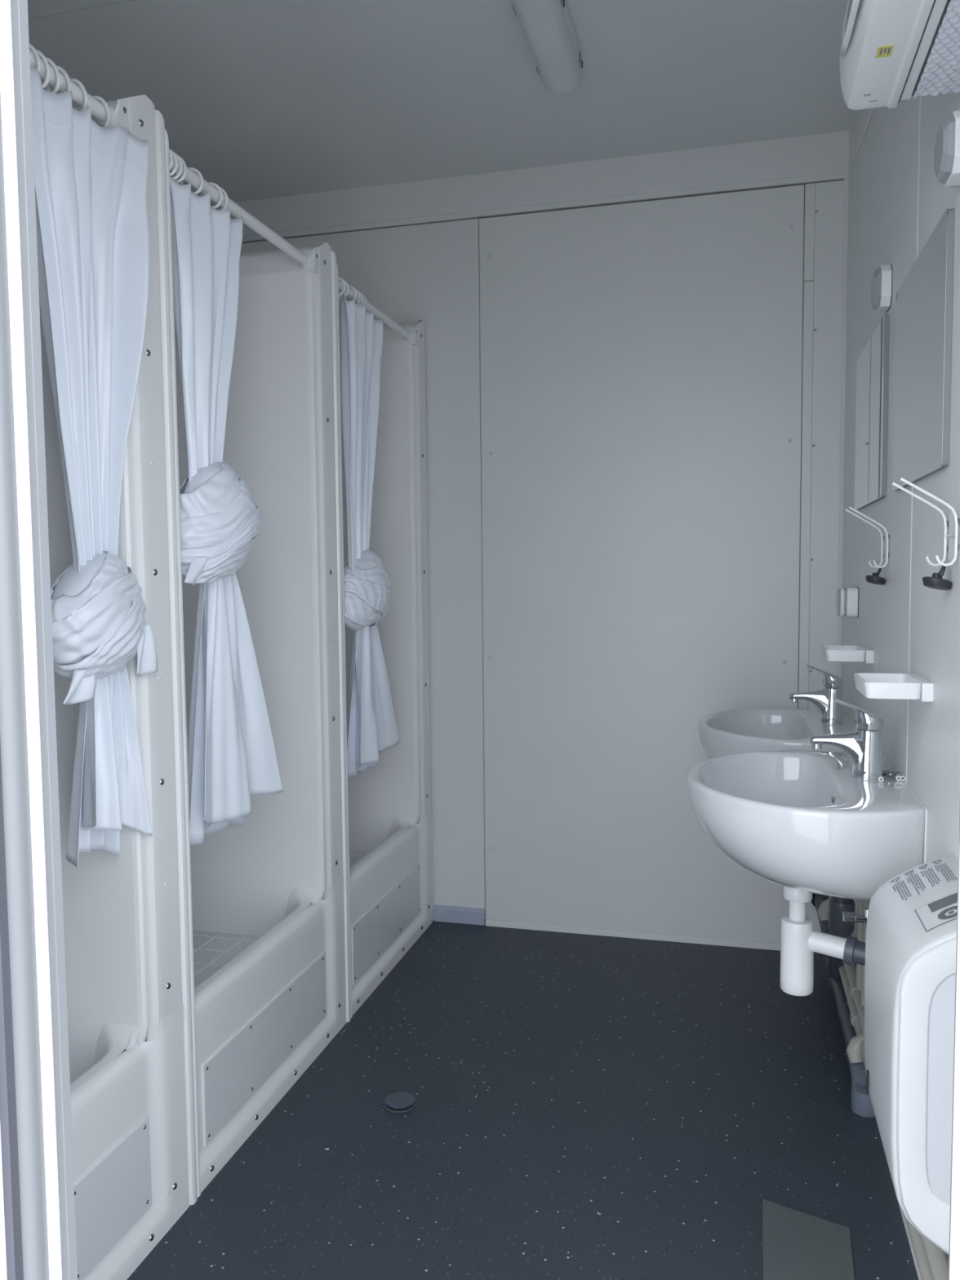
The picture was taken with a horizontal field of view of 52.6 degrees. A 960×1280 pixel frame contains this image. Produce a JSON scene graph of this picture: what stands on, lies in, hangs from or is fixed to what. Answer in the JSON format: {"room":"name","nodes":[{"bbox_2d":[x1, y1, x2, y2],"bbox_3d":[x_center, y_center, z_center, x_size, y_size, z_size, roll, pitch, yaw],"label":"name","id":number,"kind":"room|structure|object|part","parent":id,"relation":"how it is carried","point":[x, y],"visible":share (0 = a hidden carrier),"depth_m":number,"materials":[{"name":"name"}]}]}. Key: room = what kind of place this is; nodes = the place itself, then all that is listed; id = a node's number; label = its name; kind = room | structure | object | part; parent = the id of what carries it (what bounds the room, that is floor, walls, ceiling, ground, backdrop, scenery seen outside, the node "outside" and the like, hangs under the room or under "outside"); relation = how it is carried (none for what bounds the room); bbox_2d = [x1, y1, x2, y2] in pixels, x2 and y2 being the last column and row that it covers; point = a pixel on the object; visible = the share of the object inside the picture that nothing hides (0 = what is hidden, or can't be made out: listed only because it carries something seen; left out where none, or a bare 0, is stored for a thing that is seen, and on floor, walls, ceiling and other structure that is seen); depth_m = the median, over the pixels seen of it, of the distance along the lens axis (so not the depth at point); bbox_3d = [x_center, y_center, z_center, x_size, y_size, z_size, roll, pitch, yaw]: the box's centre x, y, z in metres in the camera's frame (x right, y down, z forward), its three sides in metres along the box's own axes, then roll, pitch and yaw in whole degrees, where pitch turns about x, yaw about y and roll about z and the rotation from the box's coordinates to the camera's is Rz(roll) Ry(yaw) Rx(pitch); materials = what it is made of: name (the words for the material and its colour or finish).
{"room":"shared shower room","nodes":[
{"label":"shared shower room","id":0,"kind":"room"},
{"bbox_2d":[27,0,854,204],"bbox_3d":[-0.254,-1.474,1.992,2.286,0.082,2.520,0,4,15],"label":"ceiling","id":1,"kind":"structure","parent":0,"point":[264,99],"depth_m":2.55,"materials":[{"name":"white paint"}]},
{"bbox_2d":[511,0,582,93],"bbox_3d":[0.060,-1.389,1.886,0.112,0.081,1.262,0,4,15],"label":"ceiling lamp","id":2,"kind":"object","parent":1,"relation":"attached to","point":[547,26],"visible":1,"depth_m":2.25,"materials":[{"name":"plastic"}]},
{"bbox_2d":[126,920,918,1279],"bbox_3d":[-0.201,1.099,2.159,2.226,0.080,2.520,0,4,15],"label":"floor","id":3,"kind":"structure","parent":0,"point":[588,1107],"depth_m":2.09,"materials":[{"name":"plastic"}]},
{"bbox_2d":[39,94,200,1279],"bbox_3d":[-1.051,0.087,1.540,0.825,2.039,0.806,0,4,15],"label":"shower stall","id":4,"kind":"object","parent":3,"relation":"on","point":[128,917],"visible":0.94,"depth_m":1.74,"materials":[{"name":"plastic"}]},
{"bbox_2d":[29,49,116,126],"bbox_3d":[-0.704,-0.856,1.323,0.035,0.035,0.635,0,4,15],"label":"curtain rod","id":5,"kind":"object","parent":4,"relation":"attached to","point":[98,108],"visible":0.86,"depth_m":1.54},
{"bbox_2d":[97,105,116,126],"bbox_3d":[-0.626,-0.877,1.624,0.035,0.035,0.008,0,4,15],"label":"socket","id":6,"kind":"object","parent":5,"relation":"attached to","point":[102,121],"depth_m":1.62,"materials":[{"name":"white plastic"}]},
{"bbox_2d":[29,43,157,867],"bbox_3d":[-0.629,-0.253,1.560,0.140,1.272,0.281,0,4,15],"label":"shower curtain","id":7,"kind":"object","parent":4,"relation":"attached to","point":[91,179],"visible":0.92,"depth_m":1.57,"materials":[{"name":"fabric"}]},
{"bbox_2d":[30,66,149,571],"bbox_3d":[-0.625,-0.458,1.543,0.059,0.789,0.275,1,4,23],"label":"drape","id":8,"kind":"object","parent":7,"relation":"hanging from","point":[91,179],"depth_m":1.56,"materials":[{"name":"fabric"}]},
{"bbox_3d":[-0.751,0.779,1.448,0.107,0.141,0.632,0,4,15],"label":"sill","id":9,"kind":"part","parent":4,"relation":"part of","materials":[{"name":"white plastic"}]},
{"bbox_3d":[-0.669,0.960,1.462,0.001,0.163,0.594,0,4,15],"label":"access panel","id":10,"kind":"part","parent":4,"relation":"part of","materials":[{"name":"white plastic"}]},
{"bbox_3d":[-0.619,0.706,1.723,0.012,0.036,0.024,0,4,15],"label":"sill corner","id":11,"kind":"part","parent":4,"relation":"part of","materials":[{"name":"white plastic"}]},
{"bbox_3d":[-0.564,0.069,1.810,0.017,2.030,0.040,0,4,9],"label":"moulding","id":12,"kind":"part","parent":4,"relation":"part of","materials":[{"name":"white plastic"}]},
{"bbox_2d":[173,242,352,1192],"bbox_3d":[-0.855,0.035,2.296,0.825,2.039,0.806,0,4,15],"label":"shower stall","id":13,"kind":"object","parent":3,"relation":"on","point":[271,892],"visible":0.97,"depth_m":2.45,"materials":[{"name":"plastic"}]},
{"bbox_2d":[192,929,260,986],"bbox_3d":[-0.903,0.806,2.301,0.700,0.029,0.635,0,4,15],"label":"tray","id":14,"kind":"object","parent":13,"relation":"on","point":[212,948],"depth_m":2.47,"materials":[{"name":"white plastic"}]},
{"bbox_2d":[168,155,311,268],"bbox_3d":[-0.508,-0.909,2.078,0.035,0.035,0.635,0,4,15],"label":"curtain rod","id":15,"kind":"object","parent":13,"relation":"attached to","point":[304,260],"visible":0.55,"depth_m":2.09,"materials":[{"name":"white metal"}]},
{"bbox_2d":[168,148,283,844],"bbox_3d":[-0.520,-0.253,1.965,0.141,1.333,0.354,0,4,9],"label":"shower curtain","id":16,"kind":"object","parent":15,"relation":"hanging from","point":[232,757],"visible":0.93,"depth_m":1.93,"materials":[{"name":"fabric"}]},
{"bbox_2d":[169,177,243,484],"bbox_3d":[-0.536,-0.579,1.911,0.035,0.598,0.271,1,4,16],"label":"drape","id":17,"kind":"object","parent":16,"relation":"hanging from","point":[206,243],"depth_m":1.89,"materials":[{"name":"fabric"}]},
{"bbox_2d":[298,253,311,268],"bbox_3d":[-0.429,-0.930,2.380,0.035,0.035,0.008,0,4,15],"label":"socket","id":18,"kind":"object","parent":15,"relation":"attached to","point":[308,262],"depth_m":2.37,"materials":[{"name":"white plastic"}]},
{"bbox_3d":[-0.554,0.727,2.203,0.107,0.141,0.632,0,4,15],"label":"sill","id":19,"kind":"part","parent":13,"relation":"part of","materials":[{"name":"white plastic"}]},
{"bbox_3d":[-0.473,0.907,2.218,0.001,0.163,0.594,0,4,15],"label":"access panel","id":20,"kind":"part","parent":13,"relation":"part of","materials":[{"name":"white plastic"}]},
{"bbox_3d":[-0.422,0.653,2.479,0.012,0.036,0.024,0,4,15],"label":"sill corner","id":21,"kind":"part","parent":13,"relation":"part of","materials":[{"name":"white plastic"}]},
{"bbox_3d":[-0.367,0.016,2.565,0.017,2.030,0.040,0,4,9],"label":"moulding","id":22,"kind":"part","parent":13,"relation":"part of","materials":[{"name":"white plastic"}]},
{"bbox_2d":[339,320,432,1015],"bbox_3d":[-0.664,-0.017,3.032,0.824,2.039,0.766,0,4,15],"label":"shower stall","id":23,"kind":"object","parent":3,"relation":"on","point":[390,810],"visible":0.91,"depth_m":3.20,"materials":[{"name":"plastic"}]},
{"bbox_2d":[349,851,368,867],"bbox_3d":[-0.707,0.753,3.057,0.700,0.029,0.635,0,4,15],"label":"tray","id":24,"kind":"object","parent":23,"relation":"on","point":[354,856],"depth_m":3.26,"materials":[{"name":"white plastic"}]},
{"bbox_2d":[337,279,413,341],"bbox_3d":[-0.312,-0.962,2.834,0.035,0.035,0.635,0,4,15],"label":"curtain rod","id":25,"kind":"object","parent":23,"relation":"attached to","point":[407,335],"visible":0.54,"depth_m":2.88,"materials":[{"name":"white metal"}]},
{"bbox_2d":[337,276,399,777],"bbox_3d":[-0.312,-0.292,2.749,0.146,1.364,0.352,0,4,15],"label":"shower curtain","id":26,"kind":"object","parent":25,"relation":"hanging from","point":[371,726],"visible":0.88,"depth_m":2.69,"materials":[{"name":"fabric"}]},
{"bbox_2d":[339,288,382,569],"bbox_3d":[-0.327,-0.549,2.716,0.038,0.767,0.295,0,4,15],"label":"drape","id":27,"kind":"object","parent":26,"relation":"hanging from","point":[361,335],"depth_m":2.67,"materials":[{"name":"fabric"}]},
{"bbox_2d":[403,329,413,341],"bbox_3d":[-0.233,-0.983,3.136,0.035,0.035,0.008,0,4,15],"label":"socket","id":28,"kind":"object","parent":25,"relation":"attached to","point":[411,335],"depth_m":3.13,"materials":[{"name":"white plastic"}]},
{"bbox_3d":[-0.358,0.674,2.959,0.107,0.141,0.632,0,4,15],"label":"sill","id":29,"kind":"part","parent":23,"relation":"part of","materials":[{"name":"white plastic"}]},
{"bbox_3d":[-0.277,0.854,2.974,0.001,0.163,0.594,0,4,15],"label":"access panel","id":30,"kind":"part","parent":23,"relation":"part of","materials":[{"name":"white plastic"}]},
{"bbox_3d":[-0.226,0.600,3.234,0.012,0.036,0.024,0,4,15],"label":"sill corner","id":31,"kind":"part","parent":23,"relation":"part of","materials":[{"name":"white plastic"}]},
{"bbox_2d":[383,1091,416,1112],"bbox_3d":[-0.182,1.050,2.208,0.073,0.012,0.073,0,4,15],"label":"floor drain","id":32,"kind":"object","parent":3,"relation":"on","point":[398,1101],"visible":1,"depth_m":2.20,"materials":[{"name":"grey metal"}]},
{"bbox_2d":[762,1199,854,1279],"bbox_3d":[0.561,1.085,1.653,0.161,0.003,0.387,0,4,15],"label":"floor plate","id":33,"kind":"object","parent":3,"relation":"on","point":[797,1245],"visible":1,"depth_m":1.72,"materials":[{"name":"metal"}]},
{"bbox_2d":[811,893,875,1117],"bbox_3d":[0.960,0.739,2.580,0.076,0.561,0.953,0,4,14],"label":"pipe","id":34,"kind":"object","parent":3,"relation":"on","point":[861,1104],"visible":0.54,"depth_m":2.49,"materials":[{"name":"grey plastic"}]},
{"bbox_2d":[845,1032,864,1062],"bbox_3d":[0.881,0.933,2.231,0.077,0.079,0.043,-1,4,-8],"label":"pipe elbow","id":35,"kind":"object","parent":34,"relation":"attached to","point":[853,1051],"visible":0.49,"depth_m":2.22,"materials":[{"name":"white plastic"}]},
{"bbox_2d":[240,178,844,943],"bbox_3d":[0.066,-0.271,3.265,2.166,2.500,0.065,0,4,15],"label":"wall","id":36,"kind":"structure","parent":0,"point":[633,408],"depth_m":3.14,"materials":[{"name":"white paint"}]},
{"bbox_3d":[-0.489,-0.206,3.395,1.028,2.364,0.020,0,4,15],"label":"panel","id":37,"kind":"part","parent":36,"relation":"part of","materials":[{"name":"white plastic"}]},
{"bbox_2d":[433,904,484,925],"bbox_3d":[-0.071,0.950,3.353,0.182,0.056,0.008,0,4,15],"label":"baseboard","id":38,"kind":"structure","parent":36,"relation":"attached to","point":[446,913],"depth_m":3.35,"materials":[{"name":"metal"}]},
{"bbox_2d":[210,130,847,242],"bbox_3d":[0.046,-1.449,3.154,2.164,0.134,0.010,0,4,15],"label":"trim","id":39,"kind":"structure","parent":36,"relation":"attached to","point":[819,157],"depth_m":3.09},
{"bbox_2d":[485,920,780,951],"bbox_3d":[0.524,0.973,3.196,1.042,0.019,0.008,0,4,15],"label":"trim","id":40,"kind":"structure","parent":36,"relation":"attached to","point":[751,944],"depth_m":3.20,"materials":[{"name":"white plastic"}]},
{"bbox_3d":[0.500,-0.206,3.136,1.012,2.343,0.024,0,4,15],"label":"panel","id":41,"kind":"part","parent":36,"relation":"part of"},
{"bbox_3d":[1.065,-0.194,2.992,0.093,2.364,0.021,0,4,15],"label":"panel","id":42,"kind":"part","parent":36,"relation":"part of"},
{"bbox_2d":[835,91,959,1264],"bbox_3d":[0.830,-0.139,1.804,0.072,2.580,2.520,0,4,15],"label":"wall","id":43,"kind":"structure","parent":0,"point":[894,198],"depth_m":1.92,"materials":[{"name":"white paint"}]},
{"bbox_2d":[697,708,856,759],"bbox_3d":[0.800,0.321,2.623,0.413,0.199,0.590,0,4,15],"label":"basin","id":44,"kind":"object","parent":43,"relation":"attached to","point":[754,730],"visible":0.39,"depth_m":2.66,"materials":[{"name":"ceramic"}]},
{"bbox_2d":[789,664,843,725],"bbox_3d":[0.896,0.144,2.586,0.138,0.158,0.060,0,4,15],"label":"mixer tap","id":45,"kind":"object","parent":44,"relation":"on","point":[832,712],"visible":1,"depth_m":2.56,"materials":[{"name":"silver metal"}]},
{"bbox_3d":[0.884,0.175,2.591,0.112,0.093,0.048,0,4,15],"label":"spout","id":46,"kind":"part","parent":45,"relation":"part of","materials":[{"name":"silver metal"}]},
{"bbox_3d":[0.915,0.088,2.577,0.090,0.044,0.040,0,4,15],"label":"lever","id":47,"kind":"part","parent":45,"relation":"part of","materials":[{"name":"silver metal"}]},
{"bbox_2d":[686,750,927,899],"bbox_3d":[0.623,0.369,1.940,0.413,0.199,0.590,0,4,15],"label":"basin","id":48,"kind":"object","parent":43,"relation":"attached to","point":[798,820],"visible":0.92,"depth_m":1.72,"materials":[{"name":"ceramic"}]},
{"bbox_2d":[808,697,884,782],"bbox_3d":[0.719,0.192,1.903,0.138,0.158,0.060,0,4,15],"label":"mixer tap","id":49,"kind":"object","parent":48,"relation":"on","point":[864,746],"visible":0.99,"depth_m":1.88,"materials":[{"name":"silver metal"}]},
{"bbox_3d":[0.706,0.223,1.909,0.112,0.093,0.048,0,4,15],"label":"spout","id":50,"kind":"part","parent":49,"relation":"part of","materials":[{"name":"silver metal"}]},
{"bbox_3d":[0.737,0.136,1.894,0.090,0.044,0.040,0,4,15],"label":"lever","id":51,"kind":"part","parent":49,"relation":"part of","materials":[{"name":"silver metal"}]},
{"bbox_2d":[878,776,884,782],"bbox_3d":[0.771,0.268,1.866,0.010,0.010,0.002,0,4,15],"label":"washer","id":52,"kind":"object","parent":48,"relation":"on","point":[882,780],"visible":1,"depth_m":1.86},
{"bbox_2d":[884,771,899,774],"bbox_3d":[0.805,0.260,1.898,0.032,0.007,0.007,-2,4,-14],"label":"screw","id":53,"kind":"object","parent":48,"relation":"on","point":[885,772],"visible":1,"depth_m":1.90,"materials":[{"name":"metal"}]},
{"bbox_2d":[895,775,901,781],"bbox_3d":[0.807,0.267,1.873,0.010,0.010,0.002,0,4,15],"label":"washer","id":54,"kind":"object","parent":48,"relation":"on","point":[897,776],"visible":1,"depth_m":1.87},
{"bbox_2d":[780,884,865,995],"bbox_3d":[0.707,0.592,1.906,0.237,0.235,0.072,2,5,34],"label":"trap","id":55,"kind":"object","parent":43,"relation":"attached to","point":[799,940],"visible":0.84,"depth_m":1.93,"materials":[{"name":"plastic"}]},
{"bbox_2d":[780,915,813,995],"bbox_3d":[0.638,0.633,1.955,0.064,0.148,0.064,0,4,15],"label":"bottle","id":56,"kind":"object","parent":55,"relation":"on","point":[797,937],"depth_m":1.93,"materials":[{"name":"white plastic"}]},
{"bbox_2d":[808,930,857,964],"bbox_3d":[0.694,0.607,1.917,0.102,0.054,0.073,0,4,15],"label":"outlet","id":57,"kind":"object","parent":55,"relation":"attached to","point":[845,948],"depth_m":1.90,"materials":[{"name":"white plastic"}]},
{"bbox_2d":[817,897,831,921],"bbox_3d":[1.021,0.781,2.825,0.077,0.079,0.043,-1,4,-8],"label":"pipe elbow","id":58,"kind":"object","parent":43,"relation":"attached to","point":[823,910],"visible":0.44,"depth_m":2.81,"materials":[{"name":"grey plastic"}]},
{"bbox_2d":[820,644,874,663],"bbox_3d":[0.896,0.034,2.377,0.108,0.032,0.162,0,4,15],"label":"soap dish","id":59,"kind":"object","parent":43,"relation":"attached to","point":[831,653],"visible":1,"depth_m":2.31,"materials":[{"name":"white plastic"}]},
{"bbox_2d":[835,586,858,617],"bbox_3d":[0.987,-0.102,2.608,0.050,0.080,0.077,0,4,15],"label":"wall socket","id":60,"kind":"object","parent":43,"relation":"attached to","point":[847,598],"visible":1,"depth_m":2.58,"materials":[{"name":"white plastic"}]},
{"bbox_3d":[0.971,-0.102,2.612,0.010,0.074,0.071,0,4,15],"label":"lid","id":61,"kind":"part","parent":60,"relation":"part of","materials":[{"name":"plastic"}]},
{"bbox_2d":[842,907,868,924],"bbox_3d":[0.767,0.547,1.895,0.108,0.048,0.048,0,4,15],"label":"angle valve","id":62,"kind":"object","parent":43,"relation":"attached to","point":[847,917],"visible":0.4,"depth_m":1.90,"materials":[{"name":"silver metal"}]},
{"bbox_3d":[0.727,0.546,1.912,0.023,0.021,0.022,0,4,15],"label":"handle","id":63,"kind":"part","parent":62,"relation":"part of","materials":[{"name":"silver metal"}]},
{"bbox_3d":[0.777,0.547,1.895,0.085,0.015,0.015,1,4,19],"label":"stem","id":64,"kind":"part","parent":62,"relation":"part of","materials":[{"name":"silver metal"}]},
{"bbox_2d":[863,907,868,917],"bbox_3d":[0.759,0.537,1.901,0.014,0.021,0.014,0,4,15],"label":"outlet","id":65,"kind":"object","parent":62,"relation":"attached to","point":[865,910],"depth_m":1.90,"materials":[{"name":"silver metal"}]},
{"bbox_2d":[848,107,874,169],"bbox_3d":[0.990,-1.305,2.499,0.006,0.094,0.701,0,4,15],"label":"cable","id":66,"kind":"object","parent":43,"relation":"attached to","point":[872,110],"visible":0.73,"depth_m":2.54,"materials":[{"name":"white plastic"}]},
{"bbox_2d":[855,899,870,1006],"bbox_3d":[0.918,0.647,2.318,0.021,0.460,0.111,0,4,15],"label":"riser pipe","id":67,"kind":"object","parent":43,"relation":"attached to","point":[861,904],"visible":0.29,"depth_m":2.29,"materials":[{"name":"grey plastic"}]},
{"bbox_2d":[844,506,889,568],"bbox_3d":[0.845,-0.223,2.124,0.084,0.133,0.096,0,4,15],"label":"wire hook","id":68,"kind":"object","parent":43,"relation":"attached to","point":[851,508],"visible":1,"depth_m":2.08,"materials":[{"name":"metal"}]},
{"bbox_2d":[865,565,885,585],"bbox_3d":[0.867,-0.141,2.126,0.042,0.042,0.041,0,4,15],"label":"stopper","id":69,"kind":"object","parent":68,"relation":"hanging from","point":[874,578],"visible":0.98,"depth_m":2.12,"materials":[{"name":"black rubber"}]},
{"bbox_2d":[853,315,888,510],"bbox_3d":[0.943,-0.526,2.347,0.010,0.393,0.483,0,4,15],"label":"wall mirror","id":70,"kind":"object","parent":43,"relation":"attached to","point":[872,364],"visible":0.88,"depth_m":2.27,"materials":[{"name":"clear glass"}]},
{"bbox_2d":[871,264,893,312],"bbox_3d":[0.871,-0.762,2.107,0.034,0.088,0.084,0,4,15],"label":"wall box","id":71,"kind":"object","parent":43,"relation":"attached to","point":[882,277],"visible":1,"depth_m":2.07,"materials":[{"name":"white plastic"}]},
{"bbox_2d":[838,965,933,1279],"bbox_3d":[0.802,0.944,1.907,0.040,0.042,2.354,0,4,15],"label":"pipe","id":72,"kind":"object","parent":43,"relation":"attached to","point":[921,1257],"visible":0.16,"depth_m":1.60,"materials":[{"name":"grey plastic"}]},
{"bbox_2d":[828,896,948,1279],"bbox_3d":[0.803,0.896,1.903,0.037,0.042,2.354,0,4,15],"label":"pipe","id":73,"kind":"object","parent":43,"relation":"attached to","point":[936,1259],"visible":0.21,"depth_m":1.47,"materials":[{"name":"white plastic"}]},
{"bbox_2d":[853,672,933,702],"bbox_3d":[0.720,0.082,1.699,0.108,0.032,0.162,0,4,15],"label":"soap dish","id":74,"kind":"object","parent":43,"relation":"attached to","point":[913,686],"visible":1,"depth_m":1.63,"materials":[{"name":"white plastic"}]},
{"bbox_2d":[838,0,959,110],"bbox_3d":[0.530,-0.899,1.081,0.180,0.240,0.805,0,4,15],"label":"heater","id":75,"kind":"object","parent":43,"relation":"attached to","point":[891,51],"visible":1,"depth_m":1.33,"materials":[{"name":"white plastic"}]},
{"bbox_2d":[879,47,890,55],"bbox_3d":[0.550,-0.800,1.319,0.012,0.001,0.016,0,4,15],"label":"print","id":76,"kind":"object","parent":75,"relation":"on","point":[882,51],"depth_m":1.32},
{"bbox_2d":[897,1201,921,1279],"bbox_3d":[0.817,1.043,1.905,0.010,0.047,2.348,0,4,15],"label":"baseboard","id":77,"kind":"structure","parent":43,"relation":"attached to","point":[901,1211],"depth_m":1.72,"materials":[{"name":"plastic"}]},
{"bbox_2d":[864,853,958,1254],"bbox_3d":[0.622,0.562,1.366,0.124,0.467,0.316,0,4,15],"label":"wall heater","id":78,"kind":"object","parent":43,"relation":"attached to","point":[911,937],"visible":0.98,"depth_m":1.23,"materials":[{"name":"white plastic"}]},
{"bbox_3d":[0.614,0.357,1.282,0.061,0.032,0.085,0,4,15],"label":"display panel","id":79,"kind":"part","parent":78,"relation":"part of","materials":[{"name":"white plastic"}]},
{"bbox_2d":[892,208,954,491],"bbox_3d":[0.782,-0.482,1.730,0.010,0.393,0.483,0,4,15],"label":"wall mirror","id":80,"kind":"object","parent":43,"relation":"attached to","point":[924,300],"visible":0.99,"depth_m":1.65,"materials":[{"name":"clear glass"}]},
{"bbox_2d":[892,477,959,566],"bbox_3d":[0.679,-0.179,1.486,0.084,0.133,0.096,0,4,15],"label":"wire hook","id":81,"kind":"object","parent":43,"relation":"attached to","point":[957,520],"visible":1,"depth_m":1.45,"materials":[{"name":"metal"}]},
{"bbox_2d":[922,565,951,590],"bbox_3d":[0.701,-0.097,1.489,0.042,0.042,0.041,0,4,15],"label":"stopper","id":82,"kind":"object","parent":81,"relation":"hanging from","point":[936,582],"visible":0.97,"depth_m":1.48,"materials":[{"name":"black rubber"}]},
{"bbox_2d":[933,110,959,186],"bbox_3d":[0.689,-0.715,1.415,0.038,0.088,0.084,0,4,15],"label":"wall box","id":83,"kind":"object","parent":43,"relation":"attached to","point":[947,147],"visible":1,"depth_m":1.39,"materials":[{"name":"white plastic"}]},
{"bbox_3d":[-0.541,-0.067,0.930,2.166,2.580,0.065,0,4,15],"label":"wall","id":84,"kind":"structure","parent":0,"visible":0},
{"bbox_2d":[0,0,959,1279],"bbox_3d":[-0.033,0.132,0.802,1.004,2.170,0.088,0,4,15],"label":"door frame","id":85,"kind":"structure","parent":84,"relation":"in","point":[37,1224],"depth_m":0.90,"materials":[{"name":"metal"}]}
]}

